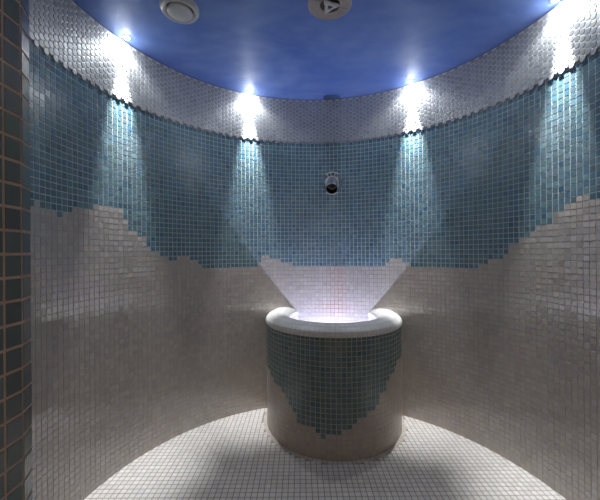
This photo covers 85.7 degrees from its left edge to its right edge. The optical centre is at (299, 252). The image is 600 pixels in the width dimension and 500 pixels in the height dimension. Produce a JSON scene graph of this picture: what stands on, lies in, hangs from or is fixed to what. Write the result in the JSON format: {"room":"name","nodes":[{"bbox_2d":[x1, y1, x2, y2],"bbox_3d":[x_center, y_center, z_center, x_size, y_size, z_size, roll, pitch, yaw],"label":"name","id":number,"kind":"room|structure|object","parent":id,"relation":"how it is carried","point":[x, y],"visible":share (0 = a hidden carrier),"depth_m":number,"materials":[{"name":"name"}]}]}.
{"room":"spa","nodes":[
{"label":"spa","id":0,"kind":"room"},
{"bbox_2d":[0,0,31,499],"bbox_3d":[0.117,-0.001,0.260,1.584,2.308,0.383,0,0,0],"label":"wall","id":1,"kind":"structure","parent":0,"point":[15,215],"depth_m":0.40,"materials":[{"name":"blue tile"}]},
{"bbox_2d":[29,0,599,499],"bbox_3d":[0.100,-0.001,1.444,2.281,2.308,2.022,0,0,0],"label":"wall","id":2,"kind":"structure","parent":0,"point":[172,211],"depth_m":1.85,"materials":[{"name":"tile"}]},
{"bbox_2d":[323,172,341,194],"bbox_3d":[0.234,-0.517,2.420,0.158,0.181,0.160,0,0,-44],"label":"spout","id":3,"kind":"object","parent":2,"relation":"attached to","point":[332,178],"visible":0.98,"depth_m":2.44,"materials":[{"name":"metal"}]},
{"bbox_2d":[72,0,563,99],"bbox_3d":[0.091,-1.185,1.315,2.321,0.060,2.321,0,0,0],"label":"ceiling","id":4,"kind":"structure","parent":0,"point":[278,49],"depth_m":1.75,"materials":[{"name":"blue paint"}]},
{"bbox_2d":[123,35,130,39],"bbox_3d":[-0.925,-1.143,1.726,0.038,0.010,0.038,0,0,0],"label":"recessed light","id":5,"kind":"object","parent":4,"relation":"in","point":[126,37],"visible":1,"depth_m":1.72,"materials":[{"name":"glass"}]},
{"bbox_2d":[160,0,198,23],"bbox_3d":[-0.565,-1.134,1.520,0.174,0.032,0.174,0,0,0],"label":"ceiling vent","id":6,"kind":"object","parent":4,"relation":"in","point":[178,11],"visible":1,"depth_m":1.50,"materials":[{"name":"white plastic"}]},
{"bbox_2d":[308,0,351,19],"bbox_3d":[0.137,-1.145,1.518,0.198,0.020,0.120,0,0,0],"label":"ceiling vent","id":7,"kind":"object","parent":4,"relation":"attached to","point":[321,9],"visible":1,"depth_m":1.51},
{"bbox_2d":[84,406,565,499],"bbox_3d":[0.108,1.153,1.315,2.441,0.003,2.441,0,0,0],"label":"floor","id":8,"kind":"structure","parent":0,"point":[237,456],"depth_m":1.69,"materials":[{"name":"tile"}]},
{"bbox_2d":[266,307,401,460],"bbox_3d":[0.229,0.782,2.190,0.930,0.740,0.833,0,0,0],"label":"fountain basin","id":9,"kind":"object","parent":8,"relation":"on","point":[334,374],"visible":1,"depth_m":1.83,"materials":[{"name":"tile"}]}
]}

